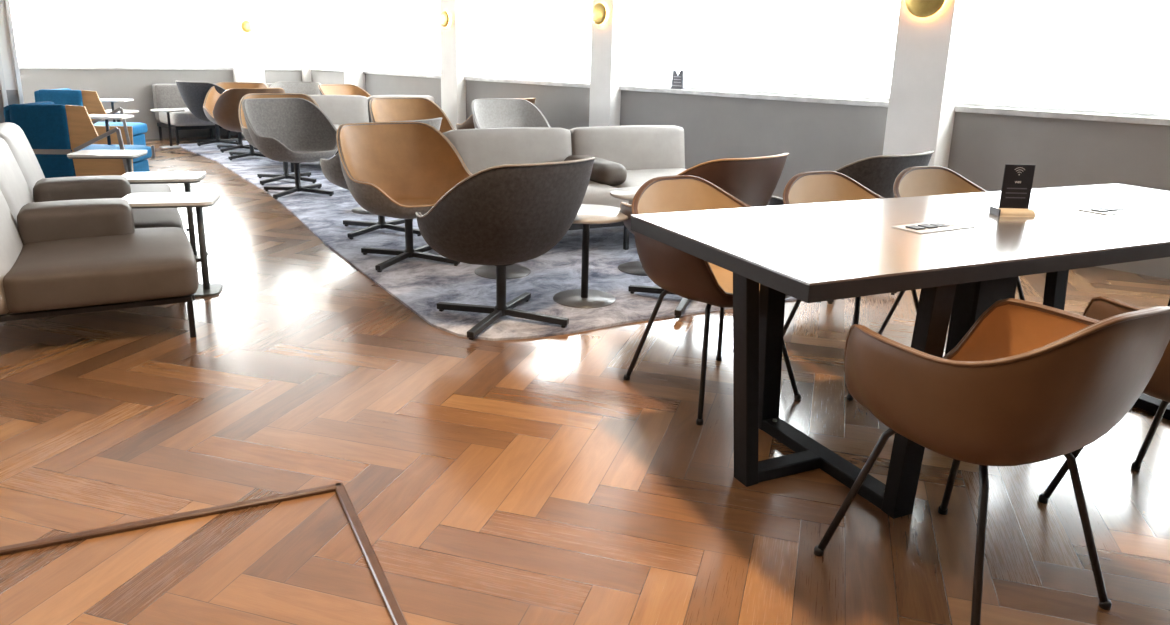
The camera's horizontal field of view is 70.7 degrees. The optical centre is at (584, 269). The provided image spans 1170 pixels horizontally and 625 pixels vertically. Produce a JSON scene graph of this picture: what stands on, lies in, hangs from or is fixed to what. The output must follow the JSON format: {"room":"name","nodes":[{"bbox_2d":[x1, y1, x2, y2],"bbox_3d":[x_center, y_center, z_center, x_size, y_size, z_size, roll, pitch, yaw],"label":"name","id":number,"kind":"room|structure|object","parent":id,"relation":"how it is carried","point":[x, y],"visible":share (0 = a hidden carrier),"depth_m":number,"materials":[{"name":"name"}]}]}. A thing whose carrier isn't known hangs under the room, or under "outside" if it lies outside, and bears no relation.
{"room":"airport lounge","nodes":[
{"label":"airport lounge","id":0,"kind":"room"},
{"bbox_2d":[0,0,16,89],"bbox_3d":[-7.326,-2.650,8.819,1.690,2.850,1.400,-13,20,-43],"label":"wall pier","id":1,"kind":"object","parent":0,"point":[5,46],"depth_m":8.95,"materials":[{"name":"white paint"}]},
{"bbox_2d":[0,90,18,122],"bbox_3d":[-6.863,-1.489,8.594,1.710,0.740,0.015,-13,20,-43],"label":"wall","id":2,"kind":"structure","parent":1,"relation":"attached to","point":[12,95],"depth_m":9.04,"materials":[{"name":"grey paint"}]},
{"bbox_2d":[0,53,7,106],"bbox_3d":[-6.315,-2.622,8.812,0.040,2.850,0.040,-13,20,-43],"label":"trim","id":3,"kind":"structure","parent":2,"relation":"attached to","point":[2,81],"depth_m":8.96,"materials":[{"name":"paint"}]},
{"bbox_2d":[19,69,301,138],"bbox_3d":[-8.176,-1.802,9.287,10.650,0.932,0.300,-13,20,-43],"label":"wall","id":4,"kind":"structure","parent":0,"point":[136,84],"depth_m":11.08,"materials":[{"name":"white paint"}]},
{"bbox_2d":[4,0,23,103],"bbox_3d":[-6.700,-2.783,9.394,0.040,2.850,1.440,-13,20,-43],"label":"trim","id":5,"kind":"structure","parent":4,"relation":"attached to","point":[7,2],"depth_m":8.97,"materials":[{"name":"paint"}]},
{"bbox_2d":[12,0,233,69],"bbox_3d":[-6.180,-3.469,10.823,2.875,1.618,0.305,-13,20,-43],"label":"window","id":6,"kind":"structure","parent":4,"relation":"in","point":[121,46],"depth_m":11.05,"materials":[{"name":"glass"}]},
{"bbox_2d":[12,0,80,63],"bbox_3d":[-6.837,-3.327,10.151,0.951,1.546,0.002,-13,20,-43],"label":"roller blind","id":7,"kind":"object","parent":6,"relation":"attached to","point":[52,38],"depth_m":10.44,"materials":[{"name":"fabric"}]},
{"bbox_2d":[75,0,162,64],"bbox_3d":[-6.134,-3.485,10.826,0.976,1.546,0.002,-13,20,-43],"label":"roller blind","id":8,"kind":"object","parent":6,"relation":"attached to","point":[121,46],"depth_m":10.93,"materials":[{"name":"fabric"}]},
{"bbox_2d":[158,0,228,64],"bbox_3d":[-5.458,-3.636,11.476,0.876,1.546,0.002,-13,20,-43],"label":"roller blind","id":9,"kind":"object","parent":6,"relation":"attached to","point":[197,44],"depth_m":11.53,"materials":[{"name":"fabric"}]},
{"bbox_2d":[259,0,301,69],"bbox_3d":[-4.641,-3.814,12.303,0.650,1.618,0.305,-13,20,-43],"label":"window","id":10,"kind":"structure","parent":4,"relation":"in","point":[287,57],"depth_m":12.39,"materials":[{"name":"glass"}]},
{"bbox_2d":[0,135,1169,624],"bbox_3d":[-2.535,0.244,4.045,10.850,0.100,16.000,-13,20,-43],"label":"floor","id":11,"kind":"structure","parent":0,"point":[519,481],"depth_m":2.54,"materials":[{"name":"brown wood"}]},
{"bbox_2d":[3,101,151,177],"bbox_3d":[-4.206,-1.023,6.993,0.950,0.780,0.728,0,15,-7],"label":"armchair","id":12,"kind":"object","parent":11,"relation":"on","point":[53,132],"visible":0.65,"depth_m":6.64,"materials":[{"name":"blue fabric"}]},
{"bbox_2d":[79,144,151,162],"bbox_3d":[-4.204,-0.979,7.025,0.800,0.140,0.610,0,15,-7],"label":"seat cushion","id":13,"kind":"object","parent":12,"relation":"on","point":[143,159],"depth_m":7.11,"materials":[{"name":"blue fabric"}]},
{"bbox_2d":[0,122,171,195],"bbox_3d":[-3.149,-0.507,5.122,1.053,0.780,0.856,-6,17,-28],"label":"sofa","id":14,"kind":"object","parent":11,"relation":"on","point":[12,134],"visible":0.1,"depth_m":4.87,"materials":[{"name":"grey fabric"}]},
{"bbox_2d":[0,122,44,195],"bbox_3d":[-3.416,-0.556,4.954,0.316,0.614,0.830,-6,17,-28],"label":"cushion","id":15,"kind":"object","parent":14,"relation":"on","point":[12,134],"depth_m":4.79,"materials":[{"name":"grey fabric"}]},
{"bbox_2d":[130,184,171,193],"bbox_3d":[-3.010,-0.416,5.223,0.734,0.206,0.852,-6,17,-28],"label":"seat cushion","id":16,"kind":"object","parent":14,"relation":"on","point":[135,188],"depth_m":5.28,"materials":[{"name":"grey fabric"}]},
{"bbox_2d":[0,138,183,229],"bbox_3d":[-2.748,-0.312,4.413,1.053,0.780,0.862,-6,17,-28],"label":"armchair","id":17,"kind":"object","parent":11,"relation":"on","point":[14,188],"visible":0.25,"depth_m":4.48,"materials":[{"name":"grey fabric"}]},
{"bbox_2d":[0,138,33,223],"bbox_3d":[-3.014,-0.361,4.243,0.316,0.614,0.830,-6,17,-28],"label":"cushion","id":18,"kind":"object","parent":17,"relation":"on","point":[14,188],"depth_m":4.13,"materials":[{"name":"grey fabric"}]},
{"bbox_2d":[132,208,183,229],"bbox_3d":[-2.608,-0.221,4.512,0.734,0.206,0.852,-6,17,-28],"label":"seat cushion","id":19,"kind":"object","parent":17,"relation":"on","point":[147,217],"depth_m":4.40,"materials":[{"name":"beige leather"}]},
{"bbox_2d":[34,88,155,157],"bbox_3d":[-5.344,-1.593,9.067,0.950,0.780,0.728,0,15,-7],"label":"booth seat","id":20,"kind":"object","parent":11,"relation":"on","point":[131,132],"visible":0.39,"depth_m":8.73,"materials":[{"name":"blue fabric"}]},
{"bbox_2d":[93,122,147,135],"bbox_3d":[-5.342,-1.549,9.098,0.800,0.140,0.610,0,15,-7],"label":"seat cushion","id":21,"kind":"object","parent":20,"relation":"on","point":[138,128],"depth_m":9.16,"materials":[{"name":"blue fabric"}]},
{"bbox_2d":[0,190,198,337],"bbox_3d":[-2.346,-0.116,3.702,1.053,0.780,0.862,-6,17,-28],"label":"armchair","id":22,"kind":"object","parent":11,"relation":"on","point":[63,257],"visible":1,"depth_m":3.56,"materials":[{"name":"beige leather"}]},
{"bbox_2d":[0,190,22,314],"bbox_3d":[-2.612,-0.165,3.532,0.316,0.614,0.830,-6,17,-28],"label":"cushion","id":23,"kind":"object","parent":22,"relation":"on","point":[11,233],"depth_m":3.40,"materials":[{"name":"grey fabric"}]},
{"bbox_2d":[3,227,198,312],"bbox_3d":[-2.206,-0.025,3.801,0.734,0.206,0.852,-6,17,-28],"label":"seat cushion","id":24,"kind":"object","parent":22,"relation":"on","point":[84,272],"depth_m":3.52,"materials":[{"name":"beige leather"}]},
{"bbox_2d":[67,150,146,172],"bbox_3d":[-3.437,-0.601,5.998,0.450,0.505,0.320,-1,15,-10],"label":"side table","id":25,"kind":"object","parent":11,"relation":"on","point":[128,155],"visible":0.53,"depth_m":5.86,"materials":[{"name":"grey paint"}]},
{"bbox_2d":[105,110,138,121],"bbox_3d":[-5.671,-1.701,10.059,0.460,0.472,0.460,-13,20,-43],"label":"round side table","id":26,"kind":"object","parent":11,"relation":"on","point":[106,111],"visible":0.24,"depth_m":9.96,"materials":[{"name":"metal"}]},
{"bbox_2d":[122,171,207,259],"bbox_3d":[-2.551,-0.325,5.029,0.450,0.505,0.320,-2,15,-15],"label":"side table","id":27,"kind":"object","parent":11,"relation":"on","point":[187,177],"visible":0.63,"depth_m":4.98,"materials":[{"name":"grey paint"}]},
{"bbox_2d":[150,108,184,147],"bbox_3d":[-5.272,-1.797,10.470,0.391,0.472,0.391,-13,20,-43],"label":"round side table","id":28,"kind":"object","parent":11,"relation":"on","point":[167,110],"visible":0.99,"depth_m":10.44,"materials":[{"name":"metal"}]},
{"bbox_2d":[0,483,341,555],"bbox_3d":[-1.713,0.740,2.004,2.191,0.016,0.026,-5,16,-25],"label":"trim","id":29,"kind":"structure","parent":11,"relation":"on","point":[20,547],"depth_m":2.25,"materials":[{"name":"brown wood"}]},
{"bbox_2d":[123,192,222,296],"bbox_3d":[-2.146,-0.129,4.317,0.450,0.505,0.320,-2,15,-15],"label":"side table","id":30,"kind":"object","parent":11,"relation":"on","point":[198,200],"visible":0.74,"depth_m":4.29,"materials":[{"name":"white laminate"}]},
{"bbox_2d":[152,83,272,143],"bbox_3d":[-4.861,-2.255,11.726,2.122,0.745,0.780,-13,20,-43],"label":"banquette","id":31,"kind":"object","parent":11,"relation":"on","point":[164,95],"visible":0.19,"depth_m":11.12,"materials":[{"name":"grey fabric"}]},
{"bbox_2d":[152,84,186,120],"bbox_3d":[-5.573,-2.321,11.413,0.702,0.495,0.180,-13,20,-43],"label":"cushion","id":32,"kind":"object","parent":31,"relation":"on","point":[164,95],"depth_m":11.19,"materials":[{"name":"grey fabric"}]},
{"bbox_2d":[159,108,214,125],"bbox_3d":[-5.318,-2.082,11.204,0.702,0.230,0.640,-13,20,-43],"label":"seat cushion","id":33,"kind":"object","parent":31,"relation":"on","point":[185,118],"depth_m":10.90,"materials":[{"name":"grey fabric"}]},
{"bbox_2d":[223,0,264,135],"bbox_3d":[-4.982,-3.413,11.984,0.400,2.850,0.440,-13,20,-43],"label":"column","id":34,"kind":"structure","parent":11,"relation":"on","point":[244,49],"depth_m":11.85,"materials":[{"name":"white paint"}]},
{"bbox_2d":[241,21,251,31],"bbox_3d":[-4.827,-3.471,11.765,0.160,0.160,0.055,-13,20,-43],"label":"wall sconce","id":35,"kind":"object","parent":34,"relation":"attached to","point":[246,26],"visible":1,"depth_m":11.74,"materials":[{"name":"gold metal"}]},
{"bbox_2d":[292,0,325,81],"bbox_3d":[-4.256,-3.585,12.716,0.390,2.850,0.390,-13,20,-43],"label":"column","id":36,"kind":"structure","parent":11,"relation":"on","point":[304,20],"depth_m":12.53,"materials":[{"name":"white paint"}]},
{"bbox_2d":[341,0,382,90],"bbox_3d":[-3.136,-3.266,11.604,0.420,2.850,0.350,-13,20,-43],"label":"column","id":37,"kind":"structure","parent":11,"relation":"on","point":[356,15],"depth_m":11.46,"materials":[{"name":"white paint"}]},
{"bbox_2d":[335,482,407,624],"bbox_3d":[-0.337,0.848,1.726,0.026,0.016,1.740,-6,16,-27],"label":"trim","id":38,"kind":"structure","parent":11,"relation":"on","point":[396,614],"depth_m":2.10,"materials":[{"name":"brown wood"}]},
{"bbox_2d":[439,0,484,129],"bbox_3d":[-1.486,-2.804,9.996,0.420,2.850,0.330,-13,20,-43],"label":"column","id":39,"kind":"structure","parent":11,"relation":"on","point":[456,39],"depth_m":9.89,"materials":[{"name":"white paint"}]},
{"bbox_2d":[440,11,449,26],"bbox_3d":[-1.653,-2.975,9.783,0.055,0.180,0.180,-13,20,-43],"label":"wall sconce","id":40,"kind":"object","parent":39,"relation":"attached to","point":[445,17],"visible":1,"depth_m":9.75,"materials":[{"name":"gold metal"}]},
{"bbox_2d":[179,141,796,340],"bbox_3d":[-1.802,-0.723,7.610,3.820,0.012,9.570,-13,20,-43],"label":"rug","id":41,"kind":"object","parent":11,"relation":"on","point":[419,284],"visible":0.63,"depth_m":4.86,"materials":[{"name":"grey carpet"}]},
{"bbox_2d":[175,81,237,145],"bbox_3d":[-4.828,-2.048,10.752,0.768,0.813,0.793,7,15,19],"label":"lounge chair","id":42,"kind":"object","parent":41,"relation":"on","point":[193,94],"visible":0.46,"depth_m":10.43,"materials":[{"name":"grey fabric"}]},
{"bbox_2d":[203,82,268,152],"bbox_3d":[-4.297,-1.901,10.240,0.768,0.813,0.793,-1,15,-10],"label":"lounge chair","id":43,"kind":"object","parent":41,"relation":"on","point":[212,95],"visible":0.36,"depth_m":10.29,"materials":[{"name":"beige leather"}]},
{"bbox_2d":[212,88,284,159],"bbox_3d":[-3.867,-1.706,9.538,0.768,0.813,0.793,-10,19,-38],"label":"lounge chair","id":44,"kind":"object","parent":41,"relation":"on","point":[225,111],"visible":0.39,"depth_m":9.21,"materials":[{"name":"beige leather"}]},
{"bbox_2d":[239,93,319,184],"bbox_3d":[-2.905,-1.268,7.953,0.768,0.813,0.793,-6,16,-26],"label":"lounge chair","id":45,"kind":"object","parent":41,"relation":"on","point":[273,177],"visible":0.32,"depth_m":8.00,"materials":[{"name":"beige leather"}]},
{"bbox_2d":[242,98,337,199],"bbox_3d":[-2.556,-1.078,7.257,0.793,0.813,0.768,15,20,41],"label":"lounge chair","id":46,"kind":"object","parent":41,"relation":"on","point":[296,131],"visible":0.94,"depth_m":7.41,"materials":[{"name":"grey fabric"}]},
{"bbox_2d":[269,82,320,94],"bbox_3d":[-3.791,-2.039,10.822,0.768,0.813,0.793,-1,15,-10],"label":"lounge chair","id":47,"kind":"object","parent":41,"relation":"on","point":[308,88],"visible":0.18,"depth_m":11.07,"materials":[{"name":"grey fabric"}]},
{"bbox_2d":[318,84,370,96],"bbox_3d":[-2.939,-1.937,10.518,0.793,0.813,0.768,11,17,32],"label":"lounge chair","id":48,"kind":"object","parent":41,"relation":"on","point":[325,89],"visible":0.19,"depth_m":10.71,"materials":[{"name":"beige leather"}]},
{"bbox_2d":[279,95,434,171],"bbox_3d":[-2.465,-1.568,9.279,1.842,0.747,1.057,-6,16,-27],"label":"sofa","id":49,"kind":"object","parent":41,"relation":"on","point":[340,109],"visible":0.18,"depth_m":9.43,"materials":[{"name":"grey fabric"}]},
{"bbox_2d":[308,95,368,123],"bbox_3d":[-3.003,-1.786,9.401,1.042,0.413,0.247,-6,16,-27],"label":"cushion","id":50,"kind":"object","parent":49,"relation":"on","point":[340,109],"depth_m":9.41,"materials":[{"name":"grey fabric"}]},
{"bbox_2d":[352,207,372,213],"bbox_3d":[-1.707,-0.710,6.608,0.460,0.472,0.460,-13,20,-43],"label":"round side table","id":51,"kind":"object","parent":41,"relation":"on","point":[360,210],"visible":0.17,"depth_m":6.58,"materials":[{"name":"metal"}]},
{"bbox_2d":[320,118,442,239],"bbox_3d":[-1.427,-0.670,5.808,0.793,0.813,0.768,10,17,29],"label":"lounge chair","id":52,"kind":"object","parent":41,"relation":"on","point":[331,168],"visible":0.24,"depth_m":5.66,"materials":[{"name":"grey fabric"}]},
{"bbox_2d":[336,122,472,271],"bbox_3d":[-1.091,-0.461,5.036,0.768,0.813,0.793,-9,18,-35],"label":"lounge chair","id":53,"kind":"object","parent":41,"relation":"on","point":[400,170],"visible":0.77,"depth_m":5.20,"materials":[{"name":"beige leather"}]},
{"bbox_2d":[367,95,454,132],"bbox_3d":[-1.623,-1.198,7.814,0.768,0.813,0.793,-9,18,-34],"label":"lounge chair","id":54,"kind":"object","parent":41,"relation":"on","point":[388,109],"visible":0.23,"depth_m":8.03,"materials":[{"name":"beige leather"}]},
{"bbox_2d":[456,98,535,129],"bbox_3d":[-0.950,-1.429,8.768,0.793,0.813,0.768,13,19,38],"label":"lounge chair","id":55,"kind":"object","parent":41,"relation":"on","point":[468,124],"visible":0.16,"depth_m":8.48,"materials":[{"name":"beige leather"}]},
{"bbox_2d":[474,264,530,278],"bbox_3d":[-0.482,-0.216,4.835,0.460,0.472,0.460,-13,20,-43],"label":"round side table","id":56,"kind":"object","parent":41,"relation":"on","point":[513,271],"visible":0.27,"depth_m":4.86,"materials":[{"name":"metal"}]},
{"bbox_2d":[415,157,594,339],"bbox_3d":[-0.384,-0.150,3.914,0.768,0.813,0.793,-12,20,-41],"label":"lounge chair","id":57,"kind":"object","parent":41,"relation":"on","point":[501,216],"visible":1,"depth_m":3.62,"materials":[{"name":"grey fabric"}]},
{"bbox_2d":[471,99,550,128],"bbox_3d":[-0.701,-1.228,8.021,0.768,0.813,0.793,-7,17,-29],"label":"lounge chair","id":58,"kind":"object","parent":41,"relation":"on","point":[487,113],"visible":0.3,"depth_m":8.24,"materials":[{"name":"grey fabric"}]},
{"bbox_2d":[442,125,686,249],"bbox_3d":[0.079,-0.601,5.825,1.962,0.747,1.057,-6,17,-28],"label":"sofa","id":59,"kind":"object","parent":41,"relation":"on","point":[629,155],"visible":0.55,"depth_m":5.90,"materials":[{"name":"grey fabric"}]},
{"bbox_2d":[442,128,571,173],"bbox_3d":[-0.548,-0.809,5.897,0.962,0.413,0.247,-6,17,-28],"label":"cushion","id":60,"kind":"object","parent":59,"relation":"on","point":[484,148],"depth_m":5.78,"materials":[{"name":"grey fabric"}]},
{"bbox_2d":[582,180,628,207],"bbox_3d":[-0.318,-0.479,5.526,0.962,0.240,0.864,-6,17,-27],"label":"seat cushion","id":61,"kind":"object","parent":59,"relation":"on","point":[598,191],"depth_m":5.31,"materials":[{"name":"grey fabric"}]},
{"bbox_2d":[570,125,684,169],"bbox_3d":[0.320,-0.905,6.351,0.992,0.413,0.247,-6,17,-28],"label":"cushion","id":62,"kind":"object","parent":59,"relation":"on","point":[635,147],"depth_m":6.26,"materials":[{"name":"grey fabric"}]},
{"bbox_2d":[612,168,686,204],"bbox_3d":[0.550,-0.574,5.981,0.992,0.240,0.864,-6,17,-28],"label":"seat cushion","id":63,"kind":"object","parent":59,"relation":"on","point":[636,177],"depth_m":5.89,"materials":[{"name":"grey fabric"}]},
{"bbox_2d":[553,204,627,307],"bbox_3d":[0.002,-0.073,4.336,0.460,0.472,0.460,-13,20,-43],"label":"round side table","id":64,"kind":"object","parent":41,"relation":"on","point":[588,214],"visible":0.76,"depth_m":4.32,"materials":[{"name":"stone"}]},
{"bbox_2d":[610,187,647,275],"bbox_3d":[0.374,-0.235,4.993,0.460,0.472,0.460,-13,20,-43],"label":"round side table","id":65,"kind":"object","parent":41,"relation":"on","point":[625,193],"visible":0.33,"depth_m":4.97,"materials":[{"name":"metal"}]},
{"bbox_2d":[620,153,788,317],"bbox_3d":[0.594,-0.227,4.311,0.768,0.813,0.793,-11,19,-39],"label":"lounge chair","id":66,"kind":"object","parent":41,"relation":"on","point":[753,181],"visible":0.26,"depth_m":3.95,"materials":[{"name":"brown leather"}]},
{"bbox_2d":[589,0,643,126],"bbox_3d":[0.318,-2.295,8.223,0.440,2.850,0.290,-13,20,-43],"label":"column","id":67,"kind":"structure","parent":11,"relation":"on","point":[612,60],"depth_m":8.12,"materials":[{"name":"white paint"}]},
{"bbox_2d":[592,3,606,24],"bbox_3d":[0.145,-2.483,7.998,0.055,0.200,0.200,-13,20,-43],"label":"wall sconce","id":68,"kind":"object","parent":67,"relation":"attached to","point":[599,12],"visible":1,"depth_m":7.97,"materials":[{"name":"gold metal"}]},
{"bbox_2d":[624,175,800,424],"bbox_3d":[0.499,0.078,3.187,0.619,0.808,0.619,-7,17,-30],"label":"dining chair","id":69,"kind":"object","parent":11,"relation":"on","point":[678,272],"visible":0.53,"depth_m":3.14,"materials":[{"name":"brown leather"}]},
{"bbox_2d":[768,151,933,303],"bbox_3d":[1.443,-0.283,4.611,0.768,0.813,0.793,-10,19,-38],"label":"lounge chair","id":70,"kind":"object","parent":11,"relation":"on","point":[878,174],"visible":0.27,"depth_m":4.17,"materials":[{"name":"grey fabric"}]},
{"bbox_2d":[783,171,918,400],"bbox_3d":[1.138,0.030,3.434,0.619,0.808,0.619,-6,16,-27],"label":"dining chair","id":71,"kind":"object","parent":11,"relation":"on","point":[810,186],"visible":0.15,"depth_m":3.58,"materials":[{"name":"brown leather"}]},
{"bbox_2d":[631,183,1169,518],"bbox_3d":[1.453,0.193,2.919,2.490,0.772,0.880,-5,16,-25],"label":"conference table","id":72,"kind":"object","parent":11,"relation":"on","point":[825,251],"visible":0.73,"depth_m":2.49,"materials":[{"name":"grey laminate"}]},
{"bbox_2d":[891,220,974,233],"bbox_3d":[1.105,-0.139,2.613,0.260,0.008,0.110,-7,17,-28],"label":"power outlet","id":73,"kind":"object","parent":72,"relation":"on","point":[945,225],"visible":1,"depth_m":2.60,"materials":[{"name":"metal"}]},
{"bbox_2d":[905,225,925,229],"bbox_3d":[1.030,-0.132,2.572,0.040,0.004,0.044,-7,17,-28],"label":"socket","id":74,"kind":"object","parent":73,"relation":"attached to","point":[910,227],"depth_m":2.56,"materials":[{"name":"white plastic"}]},
{"bbox_2d":[918,224,937,228],"bbox_3d":[1.080,-0.138,2.599,0.040,0.004,0.044,-7,17,-28],"label":"socket","id":75,"kind":"object","parent":73,"relation":"attached to","point":[927,226],"depth_m":2.59,"materials":[{"name":"white plastic"}]},
{"bbox_2d":[930,223,948,226],"bbox_3d":[1.130,-0.143,2.627,0.040,0.002,0.044,-7,17,-28],"label":"socket","id":76,"kind":"object","parent":73,"relation":"attached to","point":[935,224],"depth_m":2.63,"materials":[{"name":"white plastic"}]},
{"bbox_2d":[943,222,961,225],"bbox_3d":[1.180,-0.149,2.654,0.040,0.002,0.044,-7,17,-28],"label":"socket","id":77,"kind":"object","parent":73,"relation":"attached to","point":[946,223],"depth_m":2.65,"materials":[{"name":"white plastic"}]},
{"bbox_2d":[989,206,1034,216],"bbox_3d":[1.482,-0.203,2.860,0.128,0.025,0.068,1,15,-2],"label":"card holder","id":78,"kind":"object","parent":72,"relation":"on","point":[1001,212],"visible":1,"depth_m":2.83,"materials":[{"name":"brown wood"}]},
{"bbox_2d":[999,164,1035,208],"bbox_3d":[1.486,-0.286,2.837,0.104,0.152,0.005,1,15,-2],"label":"card","id":79,"kind":"object","parent":78,"relation":"on","point":[1017,182],"visible":1,"depth_m":2.84,"materials":[{"name":"black paper"}]},
{"bbox_2d":[1077,205,1147,214],"bbox_3d":[1.929,-0.222,3.014,0.260,0.008,0.110,-7,17,-28],"label":"power outlet","id":80,"kind":"object","parent":72,"relation":"on","point":[1112,209],"visible":1,"depth_m":3.00,"materials":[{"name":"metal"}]},
{"bbox_2d":[1091,208,1108,211],"bbox_3d":[1.855,-0.215,2.973,0.040,0.004,0.044,-7,17,-28],"label":"socket","id":81,"kind":"object","parent":80,"relation":"attached to","point":[1093,209],"depth_m":2.97,"materials":[{"name":"white plastic"}]},
{"bbox_2d":[1100,207,1117,210],"bbox_3d":[1.905,-0.221,3.000,0.040,0.004,0.044,-7,17,-28],"label":"socket","id":82,"kind":"object","parent":80,"relation":"attached to","point":[1105,208],"depth_m":2.99,"materials":[{"name":"white plastic"}]},
{"bbox_2d":[1109,207,1125,209],"bbox_3d":[1.954,-0.226,3.028,0.040,0.002,0.044,-7,17,-28],"label":"socket","id":83,"kind":"object","parent":80,"relation":"attached to","point":[1119,208],"depth_m":3.02,"materials":[{"name":"white plastic"}]},
{"bbox_2d":[1118,206,1133,208],"bbox_3d":[2.004,-0.232,3.055,0.040,0.002,0.044,-7,17,-28],"label":"socket","id":84,"kind":"object","parent":80,"relation":"attached to","point":[1125,207],"depth_m":3.05,"materials":[{"name":"white plastic"}]},
{"bbox_2d":[883,0,977,167],"bbox_3d":[2.558,-1.649,5.972,0.540,2.850,0.390,-13,20,-43],"label":"column","id":85,"kind":"structure","parent":11,"relation":"on","point":[931,63],"depth_m":5.85,"materials":[{"name":"white paint"}]},
{"bbox_2d":[905,0,944,17],"bbox_3d":[2.354,-1.892,5.693,0.055,0.290,0.290,-13,20,-43],"label":"wall sconce","id":86,"kind":"object","parent":85,"relation":"attached to","point":[918,8],"visible":1,"depth_m":5.69,"materials":[{"name":"gold metal"}]},
{"bbox_2d":[878,166,1024,334],"bbox_3d":[1.699,-0.025,3.701,0.619,0.808,0.619,-5,16,-22],"label":"dining chair","id":87,"kind":"object","parent":11,"relation":"on","point":[913,181],"visible":0.16,"depth_m":3.87,"materials":[{"name":"brown leather"}]},
{"bbox_2d":[814,298,1169,624],"bbox_3d":[0.962,0.402,1.991,0.619,0.808,0.619,-6,16,-27],"label":"dining chair","id":88,"kind":"object","parent":11,"relation":"on","point":[1028,382],"visible":1,"depth_m":1.74,"materials":[{"name":"brown leather"}]},
{"bbox_2d":[1038,296,1169,503],"bbox_3d":[1.724,0.345,2.286,0.619,0.808,0.619,-6,16,-27],"label":"dining chair","id":89,"kind":"object","parent":11,"relation":"on","point":[1099,308],"visible":0.27,"depth_m":2.24,"materials":[{"name":"brown leather"}]},
{"bbox_2d":[311,70,1169,278],"bbox_3d":[1.267,-1.128,7.626,0.300,0.943,16.100,-13,20,-43],"label":"wall","id":90,"kind":"structure","parent":0,"point":[815,136],"depth_m":6.63,"materials":[{"name":"grey paint"}]},
{"bbox_2d":[309,0,343,71],"bbox_3d":[-3.653,-3.741,12.099,0.305,1.607,1.240,-13,20,-43],"label":"window","id":91,"kind":"structure","parent":90,"relation":"in","point":[324,39],"depth_m":12.32,"materials":[{"name":"glass"}]},
{"bbox_2d":[363,0,440,77],"bbox_3d":[-2.266,-3.353,10.748,0.305,1.607,2.010,-13,20,-43],"label":"window","id":92,"kind":"structure","parent":90,"relation":"in","point":[399,65],"depth_m":10.88,"materials":[{"name":"glass"}]},
{"bbox_2d":[370,0,410,70],"bbox_3d":[-2.635,-3.462,11.068,0.002,1.535,0.986,-13,20,-43],"label":"roller blind","id":93,"kind":"object","parent":92,"relation":"attached to","point":[380,31],"depth_m":11.12,"materials":[{"name":"fabric"}]},
{"bbox_2d":[410,0,440,72],"bbox_3d":[-1.930,-3.264,10.380,0.002,1.535,0.976,-13,20,-43],"label":"roller blind","id":94,"kind":"object","parent":92,"relation":"attached to","point":[420,58],"depth_m":10.58,"materials":[{"name":"fabric"}]},
{"bbox_2d":[464,0,591,87],"bbox_3d":[-0.531,-2.867,9.058,0.305,1.607,2.270,-13,20,-43],"label":"window","id":95,"kind":"structure","parent":90,"relation":"in","point":[540,18],"depth_m":9.03,"materials":[{"name":"glass"},{"name":"paint"},{"name":"marble"}]},
{"bbox_2d":[472,0,523,76],"bbox_3d":[-1.006,-3.006,9.480,0.002,1.535,0.946,-13,20,-43],"label":"roller blind","id":96,"kind":"object","parent":95,"relation":"attached to","point":[490,14],"depth_m":9.58,"materials":[{"name":"fabric"}]},
{"bbox_2d":[525,0,570,79],"bbox_3d":[-0.403,-2.837,8.892,0.002,1.535,0.726,-13,20,-43],"label":"roller blind","id":97,"kind":"object","parent":95,"relation":"attached to","point":[540,18],"depth_m":8.97,"materials":[{"name":"fabric"}]},
{"bbox_2d":[571,0,591,80],"bbox_3d":[0.054,-2.709,8.447,0.002,1.535,0.526,-13,20,-43],"label":"roller blind","id":98,"kind":"object","parent":95,"relation":"attached to","point":[580,65],"depth_m":8.63,"materials":[{"name":"fabric"}]},
{"bbox_2d":[620,0,899,106],"bbox_3d":[1.487,-2.301,7.090,0.305,1.607,2.900,-13,20,-43],"label":"window","id":99,"kind":"structure","parent":90,"relation":"in","point":[856,60],"depth_m":7.08,"materials":[{"name":"glass"},{"name":"paint"},{"name":"marble"}]},
{"bbox_2d":[670,70,683,88],"bbox_3d":[0.867,-1.781,7.714,0.050,0.175,0.140,-13,20,-43],"label":"sign","id":100,"kind":"object","parent":99,"relation":"on","point":[677,79],"visible":1,"depth_m":7.71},
{"bbox_2d":[954,0,1169,125],"bbox_3d":[3.945,-1.613,4.696,0.305,1.607,3.320,-13,20,-43],"label":"window","id":101,"kind":"structure","parent":90,"relation":"in","point":[997,58],"depth_m":5.62,"materials":[{"name":"glass"},{"name":"paint"},{"name":"marble"}]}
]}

